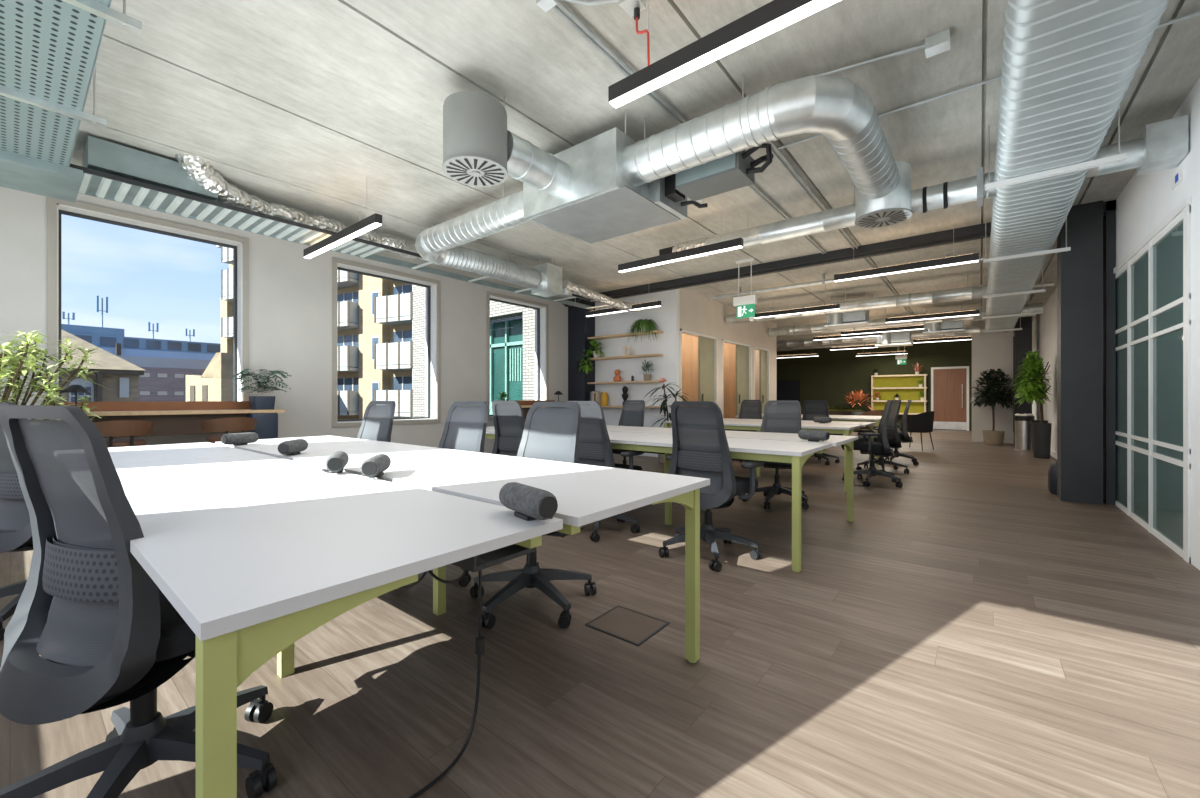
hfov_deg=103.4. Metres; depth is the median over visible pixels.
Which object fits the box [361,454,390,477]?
unit
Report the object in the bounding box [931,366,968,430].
door
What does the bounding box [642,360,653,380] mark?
potted plant
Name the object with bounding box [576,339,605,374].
trailing plant
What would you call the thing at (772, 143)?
conduit
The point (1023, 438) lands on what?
waste bin
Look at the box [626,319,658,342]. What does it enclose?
trailing plant
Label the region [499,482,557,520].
unit
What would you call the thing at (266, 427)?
planter
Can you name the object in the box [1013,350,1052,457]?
potted tree
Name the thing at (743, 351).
door
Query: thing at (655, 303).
strip light
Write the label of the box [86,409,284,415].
countertop
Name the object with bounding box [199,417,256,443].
bar stool
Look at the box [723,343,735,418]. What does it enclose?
wall
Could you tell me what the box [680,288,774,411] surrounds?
wall
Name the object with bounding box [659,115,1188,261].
spiral duct
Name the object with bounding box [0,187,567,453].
wall
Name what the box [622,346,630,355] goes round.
ring ornament
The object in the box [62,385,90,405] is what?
table lamp
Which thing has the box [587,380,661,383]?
wall shelf
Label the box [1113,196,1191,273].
trim
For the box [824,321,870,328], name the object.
tray
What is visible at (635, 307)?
diffuser
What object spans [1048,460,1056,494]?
bag
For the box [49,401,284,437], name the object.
countertop
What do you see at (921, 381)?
plant
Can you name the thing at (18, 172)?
cable tray
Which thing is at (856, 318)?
box
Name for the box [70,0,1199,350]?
ceiling
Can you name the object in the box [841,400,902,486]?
office chair
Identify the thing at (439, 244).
spiral duct
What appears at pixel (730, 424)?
desk
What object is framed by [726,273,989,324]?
spiral duct
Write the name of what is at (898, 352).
strip light
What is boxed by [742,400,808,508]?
office chair
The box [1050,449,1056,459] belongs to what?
baseboard
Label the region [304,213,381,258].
strip light
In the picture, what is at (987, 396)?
potted tree
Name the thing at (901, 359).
exit sign
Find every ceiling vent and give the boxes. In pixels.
[442,91,507,186]
[855,161,911,227]
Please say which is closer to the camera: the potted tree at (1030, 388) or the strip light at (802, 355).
the potted tree at (1030, 388)
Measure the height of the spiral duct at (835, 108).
0.452 m
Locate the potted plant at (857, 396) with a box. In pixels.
[845,389,874,415]
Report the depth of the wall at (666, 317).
8.74 m
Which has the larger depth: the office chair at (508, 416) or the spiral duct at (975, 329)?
the spiral duct at (975, 329)
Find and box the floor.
[0,428,1199,797]
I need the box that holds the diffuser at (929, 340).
[918,339,971,342]
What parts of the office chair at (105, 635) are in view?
panel, frame, seat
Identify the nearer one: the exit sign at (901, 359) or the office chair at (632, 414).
the office chair at (632, 414)
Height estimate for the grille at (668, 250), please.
0.080 m
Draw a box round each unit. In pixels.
[221,432,258,445]
[278,439,307,454]
[322,451,348,472]
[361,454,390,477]
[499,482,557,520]
[507,109,707,243]
[675,143,773,200]
[798,430,829,441]
[813,417,831,422]
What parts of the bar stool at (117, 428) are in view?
backrest, seat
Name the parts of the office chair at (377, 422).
panel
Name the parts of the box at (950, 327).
casing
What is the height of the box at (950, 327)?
0.570 m
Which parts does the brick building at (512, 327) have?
glazing frame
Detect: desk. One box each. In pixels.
[108,435,709,797]
[485,425,857,572]
[663,418,875,492]
[735,414,881,463]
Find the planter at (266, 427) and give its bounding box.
[245,413,277,438]
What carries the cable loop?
hanging from the desk at (257, 547)
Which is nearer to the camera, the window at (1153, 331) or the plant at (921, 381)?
the window at (1153, 331)
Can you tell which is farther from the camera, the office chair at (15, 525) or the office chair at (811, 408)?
the office chair at (811, 408)
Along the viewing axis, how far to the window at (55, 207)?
4.73 m
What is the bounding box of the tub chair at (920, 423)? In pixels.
[898,411,933,450]
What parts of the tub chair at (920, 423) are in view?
seat, backrest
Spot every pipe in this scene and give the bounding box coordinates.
[708,255,984,299]
[770,282,1053,309]
[777,314,1035,336]
[777,334,1013,350]
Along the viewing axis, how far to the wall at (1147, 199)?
3.49 m
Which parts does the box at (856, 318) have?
casing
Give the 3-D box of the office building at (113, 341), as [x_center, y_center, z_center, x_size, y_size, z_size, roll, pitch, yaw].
[-51.042,0.228,41.607,12.300,19.645,29.000,0,0,39]
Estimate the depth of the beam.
6.39 m
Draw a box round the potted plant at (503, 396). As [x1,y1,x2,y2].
[490,392,511,408]
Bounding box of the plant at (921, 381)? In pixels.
[917,378,923,386]
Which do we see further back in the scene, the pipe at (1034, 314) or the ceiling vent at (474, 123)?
the pipe at (1034, 314)
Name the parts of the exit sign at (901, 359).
sign plate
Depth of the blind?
14.55 m
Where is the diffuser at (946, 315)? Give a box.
[886,314,978,322]
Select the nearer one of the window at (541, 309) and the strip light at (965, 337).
the window at (541, 309)
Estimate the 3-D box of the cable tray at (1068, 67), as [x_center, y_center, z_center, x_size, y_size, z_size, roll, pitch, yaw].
[4.423,-1.740,4.912,0.690,0.460,15.200,0,0,39]
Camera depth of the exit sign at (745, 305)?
6.67 m
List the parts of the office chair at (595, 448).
frame, panel, seat, armrest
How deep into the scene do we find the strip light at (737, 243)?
5.05 m
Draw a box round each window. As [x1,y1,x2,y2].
[47,197,248,401]
[332,257,440,427]
[486,291,548,420]
[1115,205,1190,562]
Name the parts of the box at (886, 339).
casing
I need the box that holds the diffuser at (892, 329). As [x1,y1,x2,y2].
[845,328,923,334]
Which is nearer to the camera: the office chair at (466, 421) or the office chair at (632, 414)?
the office chair at (466, 421)
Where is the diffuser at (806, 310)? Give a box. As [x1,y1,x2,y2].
[755,309,838,318]
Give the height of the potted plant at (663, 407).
1.406 m
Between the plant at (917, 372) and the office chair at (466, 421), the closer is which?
the office chair at (466, 421)
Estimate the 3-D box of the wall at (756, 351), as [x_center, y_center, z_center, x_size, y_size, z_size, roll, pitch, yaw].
[3.515,-0.460,13.207,2.750,3.020,0.100,0,0,39]
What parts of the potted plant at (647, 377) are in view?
pot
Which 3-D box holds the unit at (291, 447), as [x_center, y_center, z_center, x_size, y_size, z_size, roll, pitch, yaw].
[-1.777,0.289,2.722,0.102,0.107,0.216,0,0,-6]
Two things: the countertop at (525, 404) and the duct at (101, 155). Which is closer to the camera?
the duct at (101, 155)
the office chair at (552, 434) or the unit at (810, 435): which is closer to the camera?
the office chair at (552, 434)
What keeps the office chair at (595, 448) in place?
on the floor
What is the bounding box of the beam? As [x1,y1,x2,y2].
[563,200,1115,306]
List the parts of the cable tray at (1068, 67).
hanger rod, hanger rod, hanger rod, hanger rod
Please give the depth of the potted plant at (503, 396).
7.76 m
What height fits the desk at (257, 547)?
0.730 m
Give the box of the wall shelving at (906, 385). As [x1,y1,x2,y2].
[871,374,926,414]
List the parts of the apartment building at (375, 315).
balcony door, balcony door, balcony door, pane, pane, pane, balcony door, balcony door, balcony door, bay frame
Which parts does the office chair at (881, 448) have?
seat, armrest, panel, frame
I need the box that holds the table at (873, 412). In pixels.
[859,410,882,432]
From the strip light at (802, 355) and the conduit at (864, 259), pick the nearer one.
the conduit at (864, 259)
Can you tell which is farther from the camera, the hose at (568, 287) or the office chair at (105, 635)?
the hose at (568, 287)
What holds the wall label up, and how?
attached to the wall at (1147, 199)
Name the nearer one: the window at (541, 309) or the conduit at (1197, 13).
the conduit at (1197, 13)
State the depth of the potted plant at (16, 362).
3.48 m
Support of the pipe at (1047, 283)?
hanging from the ceiling
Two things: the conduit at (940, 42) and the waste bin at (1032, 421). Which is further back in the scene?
the waste bin at (1032, 421)
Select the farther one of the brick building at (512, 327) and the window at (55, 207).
the brick building at (512, 327)
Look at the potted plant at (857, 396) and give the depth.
16.79 m
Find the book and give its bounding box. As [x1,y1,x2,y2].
[596,392,601,405]
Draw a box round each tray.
[0,0,141,166]
[0,149,608,309]
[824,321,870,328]
[875,342,912,347]
[922,329,964,335]
[982,0,1168,332]
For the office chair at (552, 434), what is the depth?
2.48 m
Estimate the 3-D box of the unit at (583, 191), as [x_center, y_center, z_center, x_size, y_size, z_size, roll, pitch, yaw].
[-0.053,-1.707,3.531,1.217,0.526,1.381,0,0,39]
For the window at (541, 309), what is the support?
in the wall at (290, 293)
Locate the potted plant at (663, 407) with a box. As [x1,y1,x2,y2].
[645,378,695,463]
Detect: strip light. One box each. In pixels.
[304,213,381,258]
[586,301,660,316]
[608,0,840,107]
[618,238,742,272]
[753,304,839,318]
[777,354,818,357]
[813,333,879,340]
[830,344,877,349]
[834,223,978,281]
[841,325,923,334]
[856,351,907,355]
[885,310,978,322]
[913,336,971,342]
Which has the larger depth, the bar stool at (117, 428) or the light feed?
the bar stool at (117, 428)
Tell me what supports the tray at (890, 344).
on the box at (886, 339)
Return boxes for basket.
[451,544,535,571]
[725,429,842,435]
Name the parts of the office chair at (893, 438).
seat, panel, frame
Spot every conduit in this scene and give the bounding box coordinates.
[536,0,825,253]
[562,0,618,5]
[765,141,857,248]
[774,11,1199,150]
[817,28,950,75]
[863,258,910,314]
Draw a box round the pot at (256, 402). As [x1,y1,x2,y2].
[249,396,274,409]
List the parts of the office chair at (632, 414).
frame, panel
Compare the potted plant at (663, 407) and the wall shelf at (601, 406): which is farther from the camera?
the wall shelf at (601, 406)
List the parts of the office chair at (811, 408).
frame, panel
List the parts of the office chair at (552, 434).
panel, frame, armrest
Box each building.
[61,296,220,359]
[116,355,210,401]
[216,245,412,419]
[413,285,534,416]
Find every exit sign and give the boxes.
[733,258,756,318]
[895,346,906,364]
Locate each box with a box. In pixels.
[531,257,561,296]
[585,605,669,645]
[824,292,870,328]
[875,327,912,347]
[922,304,964,335]
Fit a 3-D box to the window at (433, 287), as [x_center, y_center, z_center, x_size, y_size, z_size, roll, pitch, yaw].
[-3.038,-0.720,6.721,0.308,2.170,1.550,0,0,39]
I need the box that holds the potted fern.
[233,369,290,409]
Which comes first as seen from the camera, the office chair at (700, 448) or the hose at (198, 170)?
the office chair at (700, 448)
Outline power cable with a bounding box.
[409,554,484,797]
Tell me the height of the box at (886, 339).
0.700 m
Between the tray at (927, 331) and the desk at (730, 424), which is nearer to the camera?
the desk at (730, 424)
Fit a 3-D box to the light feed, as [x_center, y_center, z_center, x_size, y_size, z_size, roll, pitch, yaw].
[0.172,-1.780,2.286,0.126,0.380,0.100,0,0,39]
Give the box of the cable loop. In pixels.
[397,569,467,589]
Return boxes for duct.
[83,136,217,202]
[415,182,539,289]
[622,73,899,198]
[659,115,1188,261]
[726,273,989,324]
[769,303,1042,335]
[777,325,1007,347]
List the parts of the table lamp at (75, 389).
lamp shade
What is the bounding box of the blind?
[510,348,521,380]
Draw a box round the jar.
[601,392,607,405]
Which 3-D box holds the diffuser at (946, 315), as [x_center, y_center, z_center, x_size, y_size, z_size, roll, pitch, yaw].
[6.191,-1.505,8.880,1.432,0.010,0.054,0,0,39]
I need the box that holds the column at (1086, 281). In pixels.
[1057,200,1115,504]
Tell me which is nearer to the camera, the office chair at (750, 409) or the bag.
the bag
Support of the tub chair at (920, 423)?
on the floor
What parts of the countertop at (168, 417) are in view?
panel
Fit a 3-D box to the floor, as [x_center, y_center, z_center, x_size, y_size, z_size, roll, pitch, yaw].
[4.651,1.110,8.192,11.400,0.120,21.600,0,0,39]
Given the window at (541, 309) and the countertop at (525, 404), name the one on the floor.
the countertop at (525, 404)
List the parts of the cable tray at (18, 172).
splice plate, rail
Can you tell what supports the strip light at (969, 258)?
hanging from the ceiling
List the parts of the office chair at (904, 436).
seat, panel, frame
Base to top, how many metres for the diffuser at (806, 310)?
0.010 m
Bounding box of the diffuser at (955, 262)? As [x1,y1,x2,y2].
[835,260,977,281]
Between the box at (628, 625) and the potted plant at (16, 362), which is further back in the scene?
the potted plant at (16, 362)
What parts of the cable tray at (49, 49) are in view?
hanger rod, hanger rod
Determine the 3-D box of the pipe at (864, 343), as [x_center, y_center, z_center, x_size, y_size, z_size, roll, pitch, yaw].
[8.207,-1.815,14.699,7.400,0.310,0.080,0,0,39]
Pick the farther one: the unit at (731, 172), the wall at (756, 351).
the wall at (756, 351)
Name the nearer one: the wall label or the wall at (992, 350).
the wall label
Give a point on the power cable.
(480, 640)
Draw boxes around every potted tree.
[968,368,1017,444]
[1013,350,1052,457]
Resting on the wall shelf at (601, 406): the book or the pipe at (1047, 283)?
the book
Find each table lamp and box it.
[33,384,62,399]
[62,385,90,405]
[554,391,562,401]
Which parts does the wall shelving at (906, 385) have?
shelf, shelf, shelf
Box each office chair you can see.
[0,402,33,639]
[0,405,276,797]
[357,401,395,441]
[405,401,487,586]
[470,402,596,628]
[492,401,524,456]
[566,401,642,541]
[612,400,644,464]
[659,401,764,571]
[738,400,761,461]
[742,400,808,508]
[802,400,839,464]
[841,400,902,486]
[854,400,908,473]
[873,400,918,464]
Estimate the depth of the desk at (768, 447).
3.56 m
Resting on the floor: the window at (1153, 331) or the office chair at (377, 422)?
the office chair at (377, 422)
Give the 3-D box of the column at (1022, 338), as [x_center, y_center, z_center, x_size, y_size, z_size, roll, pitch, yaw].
[9.774,-0.460,10.940,0.290,3.020,0.300,0,0,39]
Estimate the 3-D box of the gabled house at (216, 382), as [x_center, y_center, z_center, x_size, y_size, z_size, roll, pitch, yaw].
[-22.576,3.700,29.000,3.711,12.700,3.040,0,0,25]
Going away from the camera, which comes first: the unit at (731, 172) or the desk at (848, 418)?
the unit at (731, 172)
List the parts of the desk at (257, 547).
leg, leg, under frame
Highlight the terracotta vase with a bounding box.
[613,369,620,381]
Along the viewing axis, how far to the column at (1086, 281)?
4.76 m
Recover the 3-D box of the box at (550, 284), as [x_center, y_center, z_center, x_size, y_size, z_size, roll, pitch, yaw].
[-0.767,-1.720,6.617,0.320,0.500,0.360,0,0,39]
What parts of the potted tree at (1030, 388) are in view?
pot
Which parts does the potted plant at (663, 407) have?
pot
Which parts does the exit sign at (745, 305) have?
hanger rod, ceiling plate, sign plate, hanger rod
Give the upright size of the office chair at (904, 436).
1.034 m
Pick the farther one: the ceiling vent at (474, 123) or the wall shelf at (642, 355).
the wall shelf at (642, 355)
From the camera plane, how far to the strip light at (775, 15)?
2.05 m
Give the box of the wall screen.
[777,380,799,400]
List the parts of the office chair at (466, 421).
frame, panel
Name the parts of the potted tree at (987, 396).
pot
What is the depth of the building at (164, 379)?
37.22 m
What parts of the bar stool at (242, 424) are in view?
seat, backrest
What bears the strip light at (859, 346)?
hanging from the ceiling
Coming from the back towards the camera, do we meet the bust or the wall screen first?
the wall screen
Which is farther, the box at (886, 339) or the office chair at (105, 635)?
the box at (886, 339)
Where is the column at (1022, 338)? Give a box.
[1014,316,1031,443]
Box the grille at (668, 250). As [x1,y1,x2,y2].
[659,246,674,254]
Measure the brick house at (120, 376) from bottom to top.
12.700 m
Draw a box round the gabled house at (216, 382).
[186,352,232,400]
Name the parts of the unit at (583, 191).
access panel, fan casing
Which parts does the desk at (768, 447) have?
under frame, leg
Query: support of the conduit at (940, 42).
attached to the ceiling
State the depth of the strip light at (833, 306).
8.29 m
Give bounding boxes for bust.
[622,386,627,405]
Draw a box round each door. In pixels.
[680,329,717,404]
[722,339,751,415]
[754,346,769,413]
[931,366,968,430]
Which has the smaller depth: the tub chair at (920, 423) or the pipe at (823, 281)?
the pipe at (823, 281)
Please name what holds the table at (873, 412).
on the floor
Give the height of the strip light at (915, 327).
0.470 m
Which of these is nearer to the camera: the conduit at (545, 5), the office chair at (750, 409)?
the conduit at (545, 5)
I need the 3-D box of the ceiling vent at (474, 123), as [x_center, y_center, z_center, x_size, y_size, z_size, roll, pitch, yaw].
[-0.781,-1.691,2.973,0.402,0.558,0.402,0,0,39]
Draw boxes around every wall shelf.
[587,330,662,339]
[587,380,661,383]
[588,354,662,360]
[601,406,660,407]
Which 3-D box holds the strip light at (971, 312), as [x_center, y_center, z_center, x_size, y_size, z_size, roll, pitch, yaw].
[6.191,-1.735,8.880,1.440,0.470,0.060,0,0,39]
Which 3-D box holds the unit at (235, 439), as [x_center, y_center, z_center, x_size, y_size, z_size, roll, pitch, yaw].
[-2.507,0.289,3.288,0.102,0.107,0.216,0,0,19]
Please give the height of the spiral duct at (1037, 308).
0.406 m
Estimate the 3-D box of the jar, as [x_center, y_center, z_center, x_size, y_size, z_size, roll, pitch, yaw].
[0.086,0.000,9.150,0.130,0.260,0.128,0,0,39]
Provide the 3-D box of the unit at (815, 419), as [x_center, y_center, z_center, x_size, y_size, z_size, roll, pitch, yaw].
[2.938,0.289,6.251,0.216,0.107,0.102,0,0,34]
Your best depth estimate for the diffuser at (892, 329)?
10.62 m
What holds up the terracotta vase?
on the wall shelf at (653, 381)
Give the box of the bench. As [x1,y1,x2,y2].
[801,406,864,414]
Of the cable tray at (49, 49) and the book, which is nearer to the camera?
the cable tray at (49, 49)
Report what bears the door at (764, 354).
in the wall at (698, 314)
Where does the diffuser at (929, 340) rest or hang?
attached to the strip light at (965, 337)
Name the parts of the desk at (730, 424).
leg, under frame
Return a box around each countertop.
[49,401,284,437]
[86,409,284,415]
[495,400,565,418]
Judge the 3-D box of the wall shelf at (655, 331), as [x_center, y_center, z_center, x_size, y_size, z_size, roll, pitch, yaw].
[0.444,-1.190,8.869,1.570,0.030,0.250,0,0,39]
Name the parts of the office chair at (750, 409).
frame, panel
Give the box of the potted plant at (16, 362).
[0,330,107,420]
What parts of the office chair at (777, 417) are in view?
seat, frame, panel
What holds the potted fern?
on the countertop at (168, 417)
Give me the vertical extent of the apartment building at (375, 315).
24.000 m
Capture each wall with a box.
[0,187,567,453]
[595,289,679,456]
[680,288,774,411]
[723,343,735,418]
[755,323,776,399]
[777,337,1013,431]
[972,320,1012,443]
[1032,78,1199,569]
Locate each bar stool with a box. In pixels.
[94,420,153,447]
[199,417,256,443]
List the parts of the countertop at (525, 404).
panel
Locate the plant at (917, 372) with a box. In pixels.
[913,363,921,373]
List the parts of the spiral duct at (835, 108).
hanger rod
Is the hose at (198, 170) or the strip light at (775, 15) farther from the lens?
the hose at (198, 170)
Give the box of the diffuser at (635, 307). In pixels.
[586,306,660,316]
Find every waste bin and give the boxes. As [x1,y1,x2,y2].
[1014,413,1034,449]
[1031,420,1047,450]
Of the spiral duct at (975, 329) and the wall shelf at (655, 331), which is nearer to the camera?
the wall shelf at (655, 331)
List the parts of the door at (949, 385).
kick plate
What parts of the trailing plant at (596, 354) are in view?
pot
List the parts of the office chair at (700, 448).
panel, frame, seat, armrest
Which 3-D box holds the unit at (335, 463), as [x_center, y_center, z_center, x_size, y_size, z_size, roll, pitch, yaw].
[-1.165,0.289,2.074,0.102,0.107,0.216,0,0,-23]
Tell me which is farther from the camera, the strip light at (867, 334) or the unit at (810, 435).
the strip light at (867, 334)
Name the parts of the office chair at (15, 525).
panel, frame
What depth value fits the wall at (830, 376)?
17.72 m
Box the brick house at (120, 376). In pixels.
[61,329,145,401]
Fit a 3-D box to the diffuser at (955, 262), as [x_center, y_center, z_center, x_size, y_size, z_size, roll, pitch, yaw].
[3.562,-1.505,5.604,1.432,0.010,0.054,0,0,39]
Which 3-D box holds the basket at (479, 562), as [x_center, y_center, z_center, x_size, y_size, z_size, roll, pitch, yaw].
[-1.496,0.415,2.406,3.115,0.150,0.240,0,0,39]
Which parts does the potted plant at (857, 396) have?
pot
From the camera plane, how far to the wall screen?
19.28 m
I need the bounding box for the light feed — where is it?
[619,0,649,65]
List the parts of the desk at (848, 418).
under frame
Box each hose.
[176,153,417,258]
[561,280,640,311]
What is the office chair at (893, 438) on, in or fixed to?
on the floor
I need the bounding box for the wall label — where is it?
[1172,168,1183,189]

